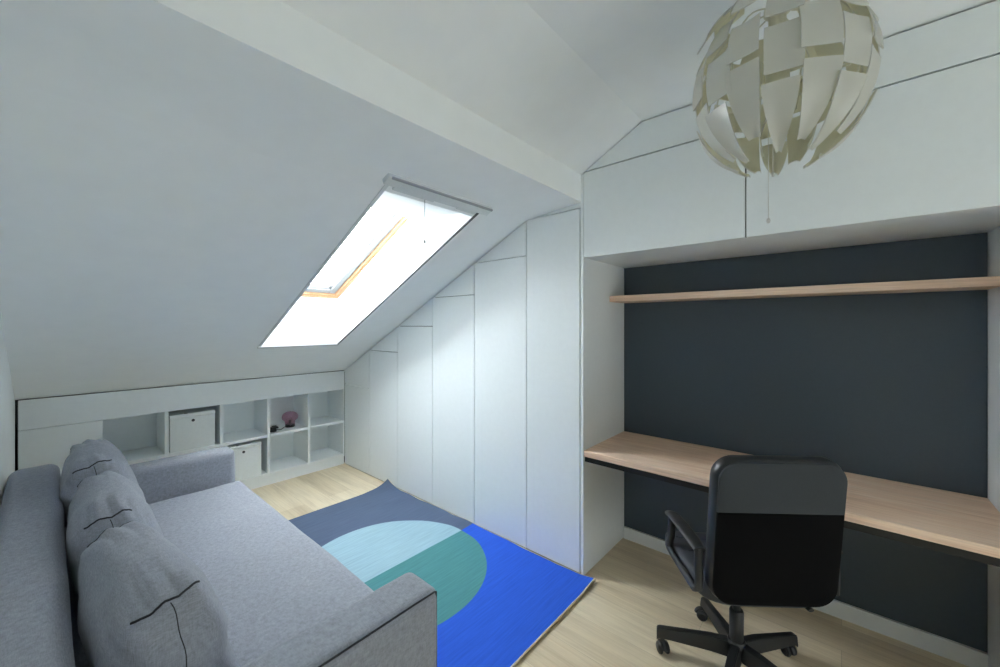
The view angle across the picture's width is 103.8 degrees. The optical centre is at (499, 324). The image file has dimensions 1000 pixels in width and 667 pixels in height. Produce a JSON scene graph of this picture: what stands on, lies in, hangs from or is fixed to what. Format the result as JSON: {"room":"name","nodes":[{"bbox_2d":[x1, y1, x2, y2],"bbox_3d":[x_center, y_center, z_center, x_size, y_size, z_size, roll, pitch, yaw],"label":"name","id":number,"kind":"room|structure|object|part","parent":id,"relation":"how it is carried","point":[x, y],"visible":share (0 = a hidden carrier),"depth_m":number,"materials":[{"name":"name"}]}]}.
{"room":"home office","nodes":[
{"label":"home office","id":0,"kind":"room"},
{"bbox_2d":[0,313,14,503],"bbox_3d":[-0.830,0.193,0.482,6.960,2.514,0.072,0,0,41],"label":"wall","id":1,"kind":"structure","parent":0,"point":[7,400],"depth_m":1.95,"materials":[{"name":"white paint"}]},
{"bbox_2d":[0,78,515,399],"bbox_3d":[-1.454,-0.006,2.901,2.842,1.436,2.900,0,0,41],"label":"sloped ceiling","id":2,"kind":"structure","parent":0,"point":[135,253],"depth_m":1.87,"materials":[{"name":"white paint"}]},
{"bbox_2d":[302,213,410,297],"bbox_3d":[-1.163,-0.537,2.779,1.196,0.618,0.601,0,0,41],"label":"window","id":3,"kind":"structure","parent":2,"relation":"in","point":[394,223],"depth_m":3.00,"materials":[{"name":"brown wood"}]},
{"bbox_2d":[257,173,492,347],"bbox_3d":[-0.934,-0.255,2.577,1.785,0.859,0.684,0,0,41],"label":"window blind","id":4,"kind":"object","parent":2,"relation":"attached to","point":[399,184],"visible":1,"depth_m":2.07,"materials":[{"name":"metal"}]},
{"bbox_3d":[-1.602,0.167,3.155,0.018,0.014,0.623,0,0,41],"label":"rail","id":5,"kind":"part","parent":4,"relation":"part of","materials":[{"name":"white metal"}]},
{"bbox_3d":[-1.156,-0.246,2.369,1.691,0.817,0.022,0,0,41],"label":"guide rail","id":6,"kind":"part","parent":4,"relation":"part of","materials":[{"name":"metal"}]},
{"bbox_3d":[-0.759,-0.245,2.824,1.693,0.820,0.016,0,0,41],"label":"guide rail","id":7,"kind":"part","parent":4,"relation":"part of","materials":[{"name":"white metal"}]},
{"bbox_3d":[-0.382,-0.544,1.990,0.003,0.218,0.003,0,0,41],"label":"pull cord","id":8,"kind":"part","parent":4,"relation":"part of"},
{"bbox_3d":[-0.263,-0.657,1.999,0.014,0.013,0.664,0,0,41],"label":"rail","id":9,"kind":"part","parent":4,"relation":"part of","materials":[{"name":"grey metal"}]},
{"bbox_2d":[0,0,995,228],"bbox_3d":[1.152,-0.849,0.631,4.166,0.429,2.900,0,0,41],"label":"ceiling","id":10,"kind":"structure","parent":0,"point":[504,106],"depth_m":1.33,"materials":[{"name":"white paint"}]},
{"bbox_2d":[692,0,883,222],"bbox_3d":[0.817,-0.682,1.154,0.448,0.762,0.447,0,0,-22],"label":"pendant lamp","id":11,"kind":"object","parent":10,"relation":"hanging from","point":[812,41],"visible":1,"depth_m":1.02,"materials":[{"name":"white plastic"}]},
{"bbox_3d":[0.643,-0.697,1.268,0.011,0.122,0.085,0,0,33],"label":"plate","id":12,"kind":"part","parent":11,"relation":"part of","materials":[{"name":"beige plastic"}]},
{"bbox_3d":[0.609,-0.733,1.191,0.020,0.121,0.088,0,0,10],"label":"plate","id":13,"kind":"part","parent":11,"relation":"part of","materials":[{"name":"beige plastic"}]},
{"bbox_3d":[0.698,-0.756,1.323,0.079,0.106,0.027,0,0,-35],"label":"plate","id":14,"kind":"part","parent":11,"relation":"part of","materials":[{"name":"beige plastic"}]},
{"bbox_3d":[0.659,-0.827,1.250,0.054,0.097,0.080,0,0,31],"label":"plate","id":15,"kind":"part","parent":11,"relation":"part of","materials":[{"name":"beige plastic"}]},
{"bbox_3d":[0.649,-0.887,1.175,0.083,0.099,0.084,0,0,7],"label":"plate","id":16,"kind":"part","parent":11,"relation":"part of","materials":[{"name":"white plastic"}]},
{"bbox_3d":[0.720,-0.599,1.300,0.086,0.176,0.079,0,0,-33],"label":"plate","id":17,"kind":"part","parent":11,"relation":"part of","materials":[{"name":"white plastic"}]},
{"bbox_3d":[0.639,-0.569,1.175,0.110,0.160,0.096,0,0,41],"label":"plate","id":18,"kind":"part","parent":11,"relation":"part of","materials":[{"name":"white plastic"}]},
{"bbox_3d":[0.683,-0.542,1.236,0.118,0.145,0.080,0,0,41],"label":"plate","id":19,"kind":"part","parent":11,"relation":"part of","materials":[{"name":"white plastic"}]},
{"bbox_3d":[0.715,-0.887,1.289,0.084,0.099,0.083,0,0,-37],"label":"plate","id":20,"kind":"part","parent":11,"relation":"part of","materials":[{"name":"beige plastic"}]},
{"bbox_3d":[0.616,-0.697,1.101,0.011,0.122,0.085,0,0,-15],"label":"plate","id":21,"kind":"part","parent":11,"relation":"part of","materials":[{"name":"beige plastic"}]},
{"bbox_3d":[0.636,-0.827,1.116,0.054,0.097,0.080,0,0,-12],"label":"plate","id":22,"kind":"part","parent":11,"relation":"part of","materials":[{"name":"white plastic"}]},
{"bbox_3d":[0.778,-0.697,1.358,0.085,0.122,0.011,0,0,-11],"label":"plate","id":23,"kind":"part","parent":11,"relation":"part of","materials":[{"name":"white plastic"}]},
{"bbox_3d":[0.648,-0.542,1.126,0.105,0.145,0.116,0,0,41],"label":"plate","id":24,"kind":"part","parent":11,"relation":"part of","materials":[{"name":"white plastic"}]},
{"bbox_3d":[0.703,-0.931,1.210,0.089,0.063,0.064,0,0,41],"label":"plate","id":25,"kind":"part","parent":11,"relation":"part of","materials":[{"name":"white plastic"}]},
{"bbox_3d":[0.776,-0.827,1.334,0.080,0.097,0.054,0,0,-13],"label":"plate","id":26,"kind":"part","parent":11,"relation":"part of","materials":[{"name":"beige plastic"}]},
{"bbox_3d":[0.782,-0.542,1.303,0.081,0.145,0.114,0,0,-13],"label":"plate","id":27,"kind":"part","parent":11,"relation":"part of","materials":[{"name":"white plastic"}]},
{"bbox_3d":[0.854,-0.733,1.361,0.088,0.121,0.020,0,0,10],"label":"plate","id":28,"kind":"part","parent":11,"relation":"part of","materials":[{"name":"beige plastic"}]},
{"bbox_3d":[0.659,-0.599,1.060,0.083,0.176,0.090,0,0,41],"label":"plate","id":29,"kind":"part","parent":11,"relation":"part of","materials":[{"name":"white plastic"}]},
{"bbox_3d":[0.682,-0.887,1.052,0.083,0.099,0.084,0,0,-37],"label":"plate","id":30,"kind":"part","parent":11,"relation":"part of","materials":[{"name":"white plastic"}]},
{"bbox_3d":[0.643,-0.756,1.037,0.078,0.106,0.043,0,0,41],"label":"plate","id":31,"kind":"part","parent":11,"relation":"part of","materials":[{"name":"white plastic"}]},
{"bbox_3d":[0.843,-0.569,1.314,0.088,0.160,0.099,0,0,9],"label":"plate","id":32,"kind":"part","parent":11,"relation":"part of","materials":[{"name":"beige plastic"}]},
{"bbox_3d":[0.851,-0.887,1.319,0.084,0.099,0.083,0,0,12],"label":"plate","id":33,"kind":"part","parent":11,"relation":"part of","materials":[{"name":"beige plastic"}]},
{"bbox_3d":[0.912,-0.827,1.312,0.080,0.097,0.054,0,0,31],"label":"plate","id":34,"kind":"part","parent":11,"relation":"part of","materials":[{"name":"beige plastic"}]},
{"bbox_3d":[0.895,-0.542,1.290,0.080,0.145,0.119,0,0,41],"label":"plate","id":35,"kind":"part","parent":11,"relation":"part of","materials":[{"name":"beige plastic"}]},
{"bbox_3d":[0.932,-0.697,1.326,0.085,0.122,0.011,0,0,34],"label":"plate","id":36,"kind":"part","parent":11,"relation":"part of","materials":[{"name":"white plastic"}]},
{"bbox_2d":[764,10,790,83],"bbox_3d":[0.817,-0.801,1.154,0.068,0.264,0.068,0,0,41],"label":"panel","id":37,"kind":"object","parent":11,"relation":"attached to","point":[773,20],"depth_m":1.14,"materials":[{"name":"beige plastic"}]},
{"bbox_3d":[0.736,-0.542,1.020,0.080,0.145,0.118,0,0,41],"label":"plate","id":38,"kind":"part","parent":11,"relation":"part of","materials":[{"name":"white plastic"}]},
{"bbox_3d":[0.708,-0.697,0.977,0.085,0.122,0.011,0,0,32],"label":"plate","id":39,"kind":"part","parent":11,"relation":"part of","materials":[{"name":"beige plastic"}]},
{"bbox_3d":[0.721,-0.827,0.997,0.080,0.097,0.054,0,0,31],"label":"plate","id":40,"kind":"part","parent":11,"relation":"part of","materials":[{"name":"white plastic"}]},
{"bbox_3d":[0.803,-0.667,1.163,0.354,0.049,0.368,0,0,41],"label":"spider arm","id":41,"kind":"part","parent":11,"relation":"part of"},
{"bbox_3d":[0.989,-0.756,1.269,0.027,0.106,0.079,0,0,-34],"label":"plate","id":42,"kind":"part","parent":11,"relation":"part of","materials":[{"name":"beige plastic"}]},
{"bbox_3d":[0.957,-0.599,1.259,0.079,0.176,0.086,0,0,-37],"label":"plate","id":43,"kind":"part","parent":11,"relation":"part of","materials":[{"name":"beige plastic"}]},
{"bbox_3d":[0.954,-0.887,1.252,0.083,0.099,0.084,0,0,-35],"label":"plate","id":44,"kind":"part","parent":11,"relation":"part of","materials":[{"name":"beige plastic"}]},
{"bbox_3d":[0.795,-0.569,0.977,0.096,0.160,0.110,0,0,41],"label":"plate","id":45,"kind":"part","parent":11,"relation":"part of","materials":[{"name":"white plastic"}]},
{"bbox_3d":[0.774,-0.733,0.948,0.088,0.121,0.020,0,0,12],"label":"plate","id":46,"kind":"part","parent":11,"relation":"part of","materials":[{"name":"white plastic"}]},
{"bbox_3d":[0.966,-0.542,1.185,0.114,0.145,0.081,0,0,-12],"label":"plate","id":47,"kind":"part","parent":11,"relation":"part of","materials":[{"name":"beige plastic"}]},
{"bbox_3d":[1.017,-0.697,1.209,0.011,0.122,0.085,0,0,-15],"label":"plate","id":48,"kind":"part","parent":11,"relation":"part of","materials":[{"name":"white plastic"}]},
{"bbox_3d":[0.998,-0.827,1.189,0.054,0.097,0.080,0,0,-11],"label":"plate","id":49,"kind":"part","parent":11,"relation":"part of","materials":[{"name":"beige plastic"}]},
{"bbox_3d":[0.846,-0.542,0.986,0.117,0.145,0.105,0,0,41],"label":"plate","id":50,"kind":"part","parent":11,"relation":"part of","materials":[{"name":"white plastic"}]},
{"bbox_3d":[0.976,-0.569,1.127,0.099,0.160,0.088,0,0,9],"label":"plate","id":51,"kind":"part","parent":11,"relation":"part of","materials":[{"name":"white plastic"}]},
{"bbox_3d":[0.984,-0.887,1.129,0.083,0.099,0.084,0,0,8],"label":"plate","id":52,"kind":"part","parent":11,"relation":"part of","materials":[{"name":"white plastic"}]},
{"bbox_3d":[0.958,-0.542,1.082,0.120,0.145,0.080,0,0,41],"label":"plate","id":53,"kind":"part","parent":11,"relation":"part of","materials":[{"name":"white plastic"}]},
{"bbox_3d":[1.026,-0.733,1.126,0.020,0.121,0.088,0,0,8],"label":"plate","id":54,"kind":"part","parent":11,"relation":"part of","materials":[{"name":"beige plastic"}]},
{"bbox_3d":[0.857,-0.827,0.974,0.080,0.097,0.054,0,0,-13],"label":"plate","id":55,"kind":"part","parent":11,"relation":"part of","materials":[{"name":"white plastic"}]},
{"bbox_3d":[0.866,-0.697,0.953,0.085,0.122,0.011,0,0,-14],"label":"plate","id":56,"kind":"part","parent":11,"relation":"part of","materials":[{"name":"white plastic"}]},
{"bbox_3d":[0.917,-0.599,1.002,0.088,0.176,0.084,0,0,41],"label":"plate","id":57,"kind":"part","parent":11,"relation":"part of","materials":[{"name":"white plastic"}]},
{"bbox_3d":[0.971,-0.827,1.053,0.054,0.097,0.080,0,0,33],"label":"plate","id":58,"kind":"part","parent":11,"relation":"part of","materials":[{"name":"white plastic"}]},
{"bbox_3d":[0.936,-0.756,0.985,0.079,0.106,0.027,0,0,-35],"label":"plate","id":59,"kind":"part","parent":11,"relation":"part of","materials":[{"name":"white plastic"}]},
{"bbox_3d":[0.994,-0.697,1.047,0.011,0.122,0.085,0,0,31],"label":"plate","id":60,"kind":"part","parent":11,"relation":"part of","materials":[{"name":"beige plastic"}]},
{"bbox_2d":[252,462,968,666],"bbox_3d":[0.099,1.486,1.548,6.989,0.072,2.929,0,0,41],"label":"floor","id":61,"kind":"structure","parent":0,"point":[636,588],"depth_m":1.90,"materials":[{"name":"brown wood"}]},
{"bbox_2d":[15,370,343,489],"bbox_3d":[-2.466,0.962,3.390,0.357,0.977,2.162,0,0,41],"label":"shelf unit","id":62,"kind":"object","parent":61,"relation":"on","point":[135,421],"visible":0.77,"depth_m":3.28,"materials":[{"name":"white wood"}]},
{"bbox_3d":[-2.917,1.017,2.615,0.019,0.693,0.375,0,0,41],"label":"door","id":63,"kind":"part","parent":62,"relation":"part of","materials":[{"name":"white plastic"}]},
{"bbox_3d":[-2.334,0.572,3.284,0.019,0.191,2.150,0,0,41],"label":"panel","id":64,"kind":"part","parent":62,"relation":"part of","materials":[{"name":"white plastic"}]},
{"bbox_2d":[169,407,214,452],"bbox_3d":[-2.574,0.847,3.240,0.319,0.290,0.294,0,0,41],"label":"storage box","id":65,"kind":"object","parent":62,"relation":"on","point":[192,428],"visible":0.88,"depth_m":3.14,"materials":[{"name":"cardboard"}]},
{"bbox_3d":[-2.575,0.718,3.241,0.315,0.027,0.294,0,0,41],"label":"lid","id":66,"kind":"part","parent":65,"relation":"part of","materials":[{"name":"white cardboard"}]},
{"bbox_3d":[-2.470,1.016,3.651,0.009,0.699,1.773,0,0,41],"label":"panel","id":67,"kind":"part","parent":62,"relation":"part of","materials":[{"name":"white plastic"}]},
{"bbox_2d":[223,439,260,480],"bbox_3d":[-2.343,1.191,3.507,0.316,0.300,0.278,0,0,41],"label":"storage box","id":68,"kind":"object","parent":62,"relation":"on","point":[247,454],"visible":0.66,"depth_m":3.43,"materials":[{"name":"cardboard"}]},
{"bbox_3d":[-2.344,1.057,3.509,0.312,0.027,0.278,0,0,41],"label":"lid","id":69,"kind":"part","parent":68,"relation":"part of","materials":[{"name":"white cardboard"}]},
{"bbox_2d":[270,420,294,431],"bbox_3d":[-2.089,0.918,3.759,0.144,0.147,0.302,0,0,29],"label":"table lamp","id":70,"kind":"object","parent":62,"relation":"on","point":[273,428],"visible":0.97,"depth_m":3.71,"materials":[{"name":"black plastic"}]},
{"bbox_3d":[-2.336,1.354,3.533,0.348,0.024,1.776,0,0,41],"label":"panel","id":71,"kind":"part","parent":62,"relation":"part of","materials":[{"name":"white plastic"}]},
{"bbox_2d":[0,446,436,666],"bbox_3d":[-1.307,1.082,1.602,2.214,0.735,0.994,0,0,41],"label":"sofa","id":72,"kind":"object","parent":61,"relation":"on","point":[289,602],"visible":0.78,"depth_m":1.39,"materials":[{"name":"grey fabric"}]},
{"bbox_3d":[-1.573,1.014,1.300,2.210,0.598,0.188,0,0,41],"label":"backrest","id":73,"kind":"part","parent":72,"relation":"part of","materials":[{"name":"grey fabric"}]},
{"bbox_2d":[60,440,138,516],"bbox_3d":[-1.907,0.790,1.880,0.604,0.441,0.276,0,0,41],"label":"cushion","id":74,"kind":"object","parent":72,"relation":"on","point":[84,460],"visible":0.45,"depth_m":1.73,"materials":[{"name":"grey fabric"}]},
{"bbox_2d":[67,471,161,594],"bbox_3d":[-1.455,0.806,1.485,0.604,0.413,0.259,0,0,41],"label":"cushion","id":75,"kind":"object","parent":72,"relation":"on","point":[106,503],"visible":0.57,"depth_m":1.34,"materials":[{"name":"grey fabric"}]},
{"bbox_3d":[-2.033,1.099,2.324,0.169,0.582,0.768,0,0,41],"label":"armrest","id":76,"kind":"part","parent":72,"relation":"part of","materials":[{"name":"grey fabric"}]},
{"bbox_2d":[73,521,240,666],"bbox_3d":[-0.965,0.821,1.089,0.636,0.405,0.267,0,0,37],"label":"cushion","id":77,"kind":"object","parent":72,"relation":"on","point":[140,602],"visible":1,"depth_m":0.94,"materials":[{"name":"grey fabric"}]},
{"bbox_3d":[-1.261,1.127,1.665,1.915,0.249,0.838,0,0,41],"label":"seat","id":78,"kind":"part","parent":72,"relation":"part of","materials":[{"name":"grey fabric"}]},
{"bbox_3d":[-0.490,1.098,0.981,0.166,0.581,0.769,0,0,41],"label":"armrest","id":79,"kind":"part","parent":72,"relation":"part of","materials":[{"name":"grey fabric"}]},
{"bbox_2d":[290,479,594,666],"bbox_3d":[-0.679,1.418,2.366,2.049,0.062,1.358,0,0,41],"label":"rug","id":80,"kind":"object","parent":61,"relation":"on","point":[497,597],"visible":0.68,"depth_m":2.31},
{"bbox_2d":[344,174,623,574],"bbox_3d":[-0.506,0.290,3.508,3.127,2.320,0.587,0,0,41],"label":"wardrobe","id":81,"kind":"object","parent":61,"relation":"on","point":[484,406],"visible":0.95,"depth_m":2.62,"materials":[{"name":"white wood"}]},
{"bbox_3d":[-1.433,1.028,3.938,0.474,0.824,0.019,0,0,41],"label":"door","id":82,"kind":"part","parent":81,"relation":"part of","materials":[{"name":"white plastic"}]},
{"bbox_3d":[-1.433,0.427,3.938,0.474,0.370,0.019,0,0,41],"label":"panel","id":83,"kind":"part","parent":81,"relation":"part of","materials":[{"name":"white plastic"}]},
{"bbox_3d":[-1.075,0.843,3.627,0.466,1.195,0.019,0,0,41],"label":"door","id":84,"kind":"part","parent":81,"relation":"part of","materials":[{"name":"white plastic"}]},
{"bbox_3d":[-1.068,0.128,3.621,0.449,0.226,0.019,0,0,41],"label":"panel","id":85,"kind":"part","parent":81,"relation":"part of","materials":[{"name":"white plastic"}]},
{"bbox_3d":[-0.717,0.727,3.316,0.473,1.428,0.019,0,0,41],"label":"door","id":86,"kind":"part","parent":81,"relation":"part of","materials":[{"name":"white plastic"}]},
{"bbox_3d":[-0.711,-0.104,3.310,0.455,0.223,0.019,0,0,41],"label":"panel","id":87,"kind":"part","parent":81,"relation":"part of","materials":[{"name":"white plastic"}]},
{"bbox_3d":[-0.359,0.612,3.004,0.468,1.658,0.019,0,0,41],"label":"door","id":88,"kind":"part","parent":81,"relation":"part of","materials":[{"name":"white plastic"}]},
{"bbox_3d":[-0.352,-0.333,2.998,0.451,0.221,0.019,0,0,41],"label":"panel","id":89,"kind":"part","parent":81,"relation":"part of","materials":[{"name":"white plastic"}]},
{"bbox_3d":[-0.002,0.498,2.693,0.468,1.886,0.019,0,0,41],"label":"door","id":90,"kind":"part","parent":81,"relation":"part of","materials":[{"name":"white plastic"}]},
{"bbox_3d":[0.004,-0.561,2.687,0.451,0.221,0.019,0,0,41],"label":"panel","id":91,"kind":"part","parent":81,"relation":"part of","materials":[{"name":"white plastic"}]},
{"bbox_3d":[0.323,0.382,2.410,0.384,2.116,0.019,0,0,41],"label":"door","id":92,"kind":"part","parent":81,"relation":"part of","materials":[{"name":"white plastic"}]},
{"bbox_3d":[0.666,0.290,2.487,0.019,2.320,0.587,0,0,41],"label":"panel","id":93,"kind":"part","parent":81,"relation":"part of","materials":[{"name":"white plastic"}]},
{"bbox_2d":[656,455,847,666],"bbox_3d":[0.992,0.958,1.655,0.600,0.984,0.615,0,0,3],"label":"office chair","id":94,"kind":"object","parent":61,"relation":"on","point":[773,537],"visible":1,"depth_m":1.39,"materials":[{"name":"black plastic"}]},
{"bbox_2d":[658,638,667,651],"bbox_3d":[0.721,1.401,1.734,0.024,0.050,0.069,0,0,-3],"label":"caster","id":95,"kind":"object","parent":94,"relation":"attached to","point":[662,643],"depth_m":1.72,"materials":[{"name":"black plastic"}]},
{"bbox_3d":[0.742,0.826,1.596,0.056,0.042,0.310,0,0,3],"label":"armrest","id":96,"kind":"part","parent":94,"relation":"part of","materials":[{"name":"black plastic"}]},
{"bbox_3d":[0.831,1.358,1.702,0.280,0.079,0.046,0,0,22],"label":"leg","id":97,"kind":"part","parent":94,"relation":"part of","materials":[{"name":"black plastic"}]},
{"bbox_2d":[694,606,705,612],"bbox_3d":[0.997,1.401,1.933,0.068,0.050,0.023,0,0,24],"label":"caster","id":98,"kind":"object","parent":94,"relation":"attached to","point":[699,609],"depth_m":1.93,"materials":[{"name":"black plastic"}]},
{"bbox_3d":[0.998,1.358,1.808,0.047,0.079,0.281,0,0,3],"label":"leg","id":99,"kind":"part","parent":94,"relation":"part of","materials":[{"name":"black plastic"}]},
{"bbox_3d":[0.879,1.358,1.508,0.046,0.079,0.280,0,0,40],"label":"leg","id":100,"kind":"part","parent":94,"relation":"part of","materials":[{"name":"black plastic"}]},
{"bbox_3d":[0.989,1.002,1.654,0.470,0.107,0.470,0,0,3],"label":"seat","id":101,"kind":"part","parent":94,"relation":"part of","materials":[{"name":"black fabric"}]},
{"bbox_3d":[1.079,1.358,1.494,0.046,0.079,0.280,0,0,-32],"label":"leg","id":102,"kind":"part","parent":94,"relation":"part of","materials":[{"name":"black plastic"}]},
{"bbox_3d":[1.154,1.358,1.680,0.280,0.079,0.046,0,0,-14],"label":"leg","id":103,"kind":"part","parent":94,"relation":"part of","materials":[{"name":"black plastic"}]},
{"bbox_3d":[0.983,0.739,1.415,0.446,0.546,0.119,0,0,3],"label":"backrest","id":104,"kind":"part","parent":94,"relation":"part of","materials":[{"name":"black fabric"}]},
{"bbox_2d":[789,646,796,655],"bbox_3d":[1.267,1.401,1.722,0.023,0.050,0.068,0,0,-14],"label":"caster","id":105,"kind":"object","parent":94,"relation":"attached to","point":[792,649],"depth_m":1.70,"materials":[{"name":"black plastic"}]},
{"bbox_3d":[1.099,1.035,1.493,0.031,0.032,0.179,0,0,-15],"label":"height lever","id":106,"kind":"part","parent":94,"relation":"part of","materials":[{"name":"black plastic"}]},
{"bbox_2d":[988,226,999,666],"bbox_3d":[1.882,0.196,1.429,0.036,2.508,0.587,0,0,41],"label":"end panel","id":107,"kind":"object","parent":61,"relation":"on","point":[994,235],"visible":0.6,"depth_m":1.57,"materials":[{"name":"white wood"}]},
{"bbox_2d":[624,232,987,652],"bbox_3d":[1.455,0.531,2.172,1.582,1.838,0.030,0,0,41],"label":"wall","id":108,"kind":"structure","parent":0,"point":[888,386],"depth_m":1.94,"materials":[{"name":"black paint"}]},
{"bbox_2d":[584,431,999,566],"bbox_3d":[1.262,0.757,1.950,1.583,0.067,0.554,0,0,41],"label":"desk","id":109,"kind":"object","parent":108,"relation":"attached to","point":[961,525],"visible":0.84,"depth_m":1.61,"materials":[{"name":"brown wood"}]},
{"bbox_2d":[610,276,999,302],"bbox_3d":[1.371,-0.166,2.076,1.583,0.037,0.222,0,0,41],"label":"wall shelf","id":110,"kind":"object","parent":108,"relation":"attached to","point":[974,283],"visible":1,"depth_m":1.82,"materials":[{"name":"brown wood"}]},
{"bbox_2d":[624,526,987,666],"bbox_3d":[1.440,1.411,2.153,1.578,0.078,0.017,0,0,41],"label":"baseboard","id":111,"kind":"structure","parent":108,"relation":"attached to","point":[963,654],"depth_m":1.81,"materials":[{"name":"white wood"}]},
{"bbox_3d":[1.027,0.193,2.615,6.960,2.514,0.073,0,0,41],"label":"wall","id":112,"kind":"structure","parent":0,"visible":0},
{"bbox_2d":[584,0,999,267],"bbox_3d":[1.278,-0.723,1.955,1.600,0.670,0.587,0,0,41],"label":"upper cabinet","id":113,"kind":"object","parent":112,"relation":"attached to","point":[922,161],"visible":0.73,"depth_m":1.55,"materials":[{"name":"white wood"}]},
{"bbox_3d":[0.789,-0.632,2.003,0.797,0.490,0.017,0,0,41],"label":"door","id":114,"kind":"part","parent":113,"relation":"part of","materials":[{"name":"white plastic"}]},
{"bbox_3d":[1.095,-0.969,1.735,1.588,0.171,0.014,0,0,41],"label":"filler panel","id":115,"kind":"part","parent":113,"relation":"part of","materials":[{"name":"white plastic"}]},
{"bbox_3d":[1.394,-0.632,1.476,0.797,0.490,0.017,0,0,41],"label":"door","id":116,"kind":"part","parent":113,"relation":"part of","materials":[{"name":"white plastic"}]}
]}

